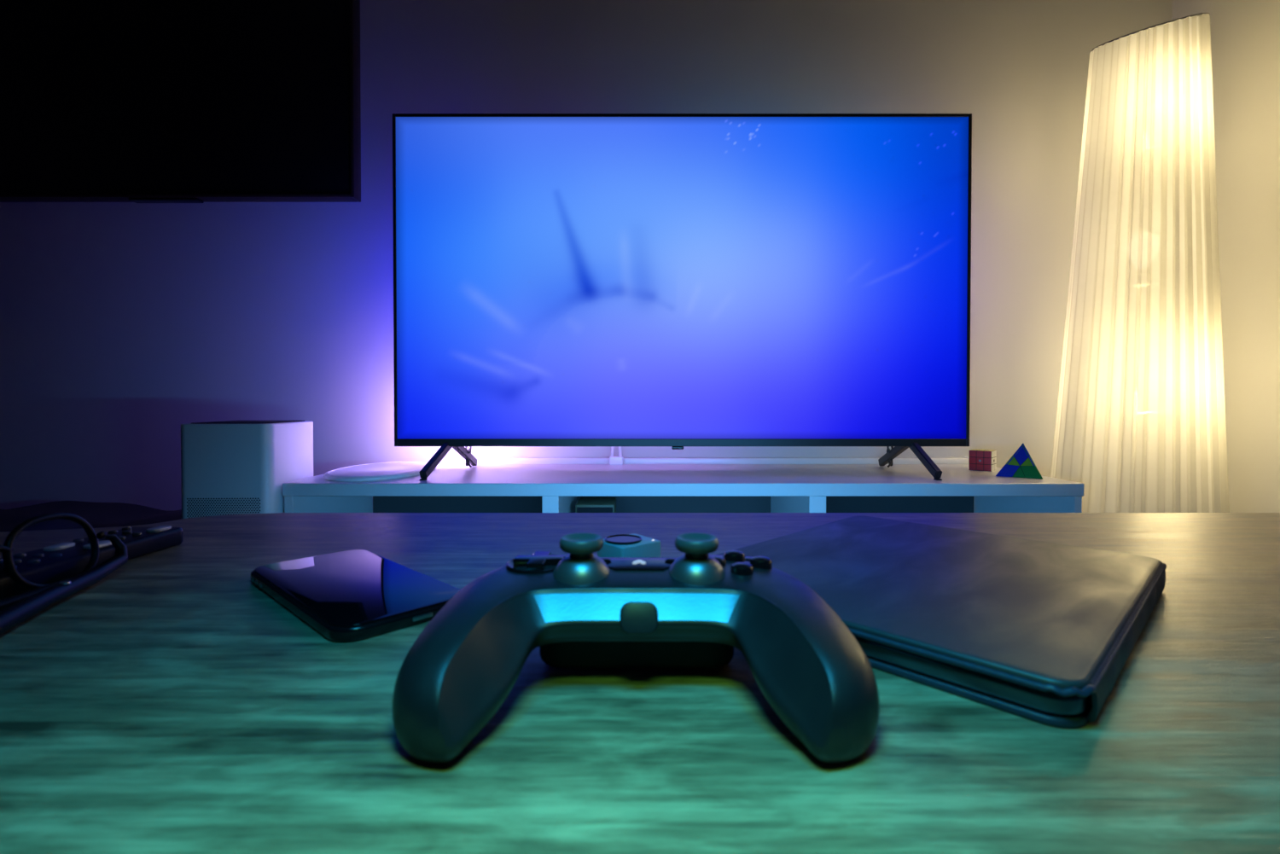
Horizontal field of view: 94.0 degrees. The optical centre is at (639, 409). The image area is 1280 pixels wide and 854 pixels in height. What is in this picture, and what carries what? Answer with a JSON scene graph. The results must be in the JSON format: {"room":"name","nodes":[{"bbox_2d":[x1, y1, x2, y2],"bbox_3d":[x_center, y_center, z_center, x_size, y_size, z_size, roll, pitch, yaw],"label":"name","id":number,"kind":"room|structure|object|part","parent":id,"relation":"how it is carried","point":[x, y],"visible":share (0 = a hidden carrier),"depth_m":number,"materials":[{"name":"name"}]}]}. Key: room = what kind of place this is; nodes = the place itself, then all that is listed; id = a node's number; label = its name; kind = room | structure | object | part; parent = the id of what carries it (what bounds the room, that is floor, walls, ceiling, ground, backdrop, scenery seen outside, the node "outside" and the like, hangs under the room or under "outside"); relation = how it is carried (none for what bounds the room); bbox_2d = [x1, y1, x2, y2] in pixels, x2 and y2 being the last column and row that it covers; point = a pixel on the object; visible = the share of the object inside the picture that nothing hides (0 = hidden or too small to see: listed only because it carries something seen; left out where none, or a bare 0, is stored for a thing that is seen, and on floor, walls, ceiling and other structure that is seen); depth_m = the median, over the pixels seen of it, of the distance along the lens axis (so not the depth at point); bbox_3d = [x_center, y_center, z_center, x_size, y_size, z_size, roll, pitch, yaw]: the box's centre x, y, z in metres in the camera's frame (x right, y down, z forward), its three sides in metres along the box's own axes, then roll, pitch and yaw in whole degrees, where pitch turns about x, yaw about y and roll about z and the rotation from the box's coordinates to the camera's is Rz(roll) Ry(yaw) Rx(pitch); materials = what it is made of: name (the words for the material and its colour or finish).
{"room":"leisure room","nodes":[
{"label":"leisure room","id":0,"kind":"room"},
{"bbox_2d":[0,0,1172,511],"bbox_3d":[-0.655,-0.585,1.842,4.689,2.550,0.100,0,1,0],"label":"wall","id":1,"kind":"structure","parent":0,"point":[124,325],"depth_m":1.79,"materials":[{"name":"grey paint"}]},
{"bbox_2d":[0,0,360,203],"bbox_3d":[-1.617,-1.041,1.762,1.565,0.855,0.046,0,1,0],"label":"wall screen","id":2,"kind":"object","parent":1,"relation":"attached to","point":[101,101],"visible":1,"depth_m":1.75,"materials":[{"name":"black"}]},
{"bbox_2d":[447,456,969,464],"bbox_3d":[0.210,0.417,1.785,1.560,0.548,0.039,0,1,0],"label":"duct","id":3,"kind":"object","parent":1,"relation":"attached to","point":[453,460],"visible":0.25,"depth_m":1.76,"materials":[{"name":"white plastic"}]},
{"bbox_2d":[1172,0,1279,512],"bbox_3d":[1.639,-0.560,0.042,0.100,2.550,3.500,0,1,0],"label":"wall","id":4,"kind":"structure","parent":0,"point":[1245,34],"depth_m":1.56,"materials":[{"name":"grey paint"}]},
{"bbox_3d":[-0.655,0.765,0.061,4.689,0.100,3.700,0,1,0],"label":"floor","id":5,"kind":"structure","parent":0,"visible":0},
{"bbox_2d":[0,500,181,532],"bbox_3d":[-1.560,0.474,1.447,1.000,0.444,0.500,0,1,0],"label":"book","id":6,"kind":"object","parent":5,"relation":"on","point":[98,514],"visible":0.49,"depth_m":1.51,"materials":[{"name":"black fabric"}]},
{"bbox_2d":[180,420,313,518],"bbox_3d":[-0.912,0.362,1.405,0.200,0.668,0.200,0,1,-2],"label":"air purifier","id":7,"kind":"object","parent":5,"relation":"on","point":[228,467],"visible":0.25,"depth_m":1.30,"materials":[{"name":"white plastic"}]},
{"bbox_2d":[190,420,305,424],"bbox_3d":[-0.912,0.030,1.401,0.172,0.004,0.172,0,1,-2],"label":"grille","id":8,"kind":"object","parent":7,"relation":"attached to","point":[224,421],"depth_m":1.37,"materials":[{"name":"black"}]},
{"bbox_2d":[0,512,1279,853],"bbox_3d":[0.080,0.412,0.304,1.740,0.600,0.657,0,1,0],"label":"coffee table","id":9,"kind":"object","parent":5,"relation":"on","point":[168,704],"visible":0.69,"depth_m":0.20,"materials":[{"name":"brown wood"}]},
{"bbox_2d":[0,512,127,634],"bbox_3d":[-0.338,0.089,0.336,0.068,0.046,0.146,0,1,0],"label":"eyeglasses","id":10,"kind":"object","parent":9,"relation":"on","point":[16,609],"visible":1,"depth_m":0.35,"materials":[{"name":"black plastic"}]},
{"bbox_2d":[0,525,183,599],"bbox_3d":[-0.394,0.102,0.413,0.047,0.016,0.150,0,1,1],"label":"remote control","id":11,"kind":"object","parent":9,"relation":"on","point":[51,564],"visible":0.8,"depth_m":0.41,"materials":[{"name":"black plastic"}]},
{"bbox_2d":[250,549,460,642],"bbox_3d":[-0.173,0.107,0.361,0.158,0.008,0.075,1,1,43],"label":"smartphone","id":12,"kind":"object","parent":9,"relation":"on","point":[354,595],"visible":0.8,"depth_m":0.34,"materials":[{"name":"black glass"}]},
{"bbox_2d":[597,533,660,557],"bbox_3d":[-0.007,0.098,0.402,0.033,0.024,0.030,-1,1,-38],"label":"button","id":13,"kind":"object","parent":9,"relation":"on","point":[620,545],"visible":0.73,"depth_m":0.39,"materials":[{"name":"white plastic"}]},
{"bbox_2d":[392,533,879,762],"bbox_3d":[-0.001,0.085,0.245,0.170,0.056,0.120,0,1,0],"label":"game controller","id":14,"kind":"object","parent":9,"relation":"on","point":[581,608],"visible":1,"depth_m":0.23,"materials":[{"name":"black plastic"}]},
{"bbox_3d":[-0.046,0.073,0.275,0.030,0.005,0.030,0,1,0],"label":"pad dish","id":15,"kind":"part","parent":14,"relation":"part of","materials":[{"name":"black plastic"}]},
{"bbox_3d":[-0.001,0.080,0.240,0.085,0.009,0.012,0,1,0],"label":"trim","id":16,"kind":"part","parent":14,"relation":"part of","materials":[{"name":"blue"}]},
{"bbox_2d":[619,602,657,634],"bbox_3d":[0.000,0.083,0.236,0.015,0.012,0.003,0,-27,0],"label":"button","id":17,"kind":"object","parent":14,"relation":"attached to","point":[636,618],"depth_m":0.23,"materials":[{"name":"black plastic"}]},
{"bbox_3d":[0.000,0.072,0.272,0.037,0.004,0.018,0,1,0],"label":"plate","id":18,"kind":"part","parent":14,"relation":"part of","materials":[{"name":"black plastic"}]},
{"bbox_2d":[715,515,1166,728],"bbox_3d":[0.171,0.102,0.363,0.250,0.017,0.207,-1,1,-44],"label":"notebook","id":19,"kind":"object","parent":9,"relation":"on","point":[1039,631],"visible":0.73,"depth_m":0.29,"materials":[{"name":"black leather"}]},
{"bbox_2d":[282,464,1084,512],"bbox_3d":[0.098,0.429,1.543,1.801,0.531,0.423,0,1,0],"label":"tv stand","id":20,"kind":"object","parent":5,"relation":"on","point":[450,488],"visible":0.07,"depth_m":1.45,"materials":[{"name":"white laminate"}]},
{"bbox_3d":[-0.790,0.398,1.549,0.019,0.412,0.406,0,1,0],"label":"panel","id":21,"kind":"part","parent":20,"relation":"part of","materials":[{"name":"white laminate"}]},
{"bbox_2d":[323,461,436,482],"bbox_3d":[-0.664,0.158,1.547,0.244,0.011,0.370,0,1,0],"label":"oval tray","id":22,"kind":"object","parent":20,"relation":"on","point":[389,470],"visible":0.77,"depth_m":1.47,"materials":[{"name":"white"}]},
{"bbox_2d":[575,497,616,512],"bbox_3d":[-0.115,0.298,1.583,0.100,0.112,0.122,0,1,0],"label":"media box","id":23,"kind":"object","parent":20,"relation":"on","point":[584,504],"visible":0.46,"depth_m":1.53,"materials":[{"name":"black plastic"}]},
{"bbox_3d":[-0.115,0.300,1.523,0.092,0.100,0.003,0,1,0],"label":"plate","id":24,"kind":"part","parent":23,"relation":"part of","materials":[{"name":"black plastic"}]},
{"bbox_2d":[609,446,623,465],"bbox_3d":[-0.069,0.092,1.710,0.042,0.138,0.073,0,1,0],"label":"power adapter","id":25,"kind":"object","parent":20,"relation":"on","point":[619,460],"visible":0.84,"depth_m":1.73,"materials":[{"name":"white plastic"}]},
{"bbox_3d":[0.098,0.392,1.746,1.751,0.400,0.006,0,1,0],"label":"panel","id":26,"kind":"part","parent":20,"relation":"part of","materials":[{"name":"grey wood"}]},
{"bbox_2d":[392,113,971,480],"bbox_3d":[0.105,-0.287,1.537,1.444,0.901,0.306,0,1,0],"label":"television","id":27,"kind":"object","parent":20,"relation":"on","point":[677,281],"visible":1,"depth_m":1.50,"materials":[{"name":"black plastic"}]},
{"bbox_2d":[465,446,471,467],"bbox_3d":[-0.468,0.124,1.631,0.017,0.067,0.035,0,1,-15],"label":"cable tie","id":28,"kind":"object","parent":27,"relation":"attached to","point":[467,463],"visible":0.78,"depth_m":1.62,"materials":[{"name":"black plastic"}]},
{"bbox_2d":[886,446,893,467],"bbox_3d":[0.682,0.124,1.631,0.017,0.067,0.035,0,1,17],"label":"cable tie","id":29,"kind":"object","parent":27,"relation":"attached to","point":[891,462],"visible":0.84,"depth_m":1.62,"materials":[{"name":"black plastic"}]},
{"bbox_3d":[0.098,0.178,1.546,1.801,0.029,0.410,0,1,0],"label":"panel","id":30,"kind":"part","parent":20,"relation":"part of","materials":[{"name":"white laminate"}]},
{"bbox_2d":[968,448,996,471],"bbox_3d":[0.919,0.136,1.602,0.054,0.053,0.054,1,1,43],"label":"cube","id":31,"kind":"object","parent":20,"relation":"on","point":[979,460],"visible":1,"depth_m":1.58,"materials":[{"name":"red plastic"}]},
{"bbox_2d":[995,443,1042,479],"bbox_3d":[0.938,0.124,1.473,0.097,0.083,0.085,1,1,37],"label":"pyramid","id":32,"kind":"object","parent":20,"relation":"on","point":[1021,464],"visible":1,"depth_m":1.45,"materials":[{"name":"multicoloured"}]},
{"bbox_3d":[0.986,0.398,1.549,0.017,0.412,0.406,0,1,0],"label":"panel","id":33,"kind":"part","parent":20,"relation":"part of","materials":[{"name":"white laminate"}]},
{"bbox_2d":[1050,12,1229,512],"bbox_3d":[1.234,-0.140,1.498,0.379,1.669,0.381,0,1,0],"label":"floor lamp","id":34,"kind":"object","parent":5,"relation":"on","point":[1140,420],"visible":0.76,"depth_m":1.38,"materials":[{"name":"fabric"}]}
]}

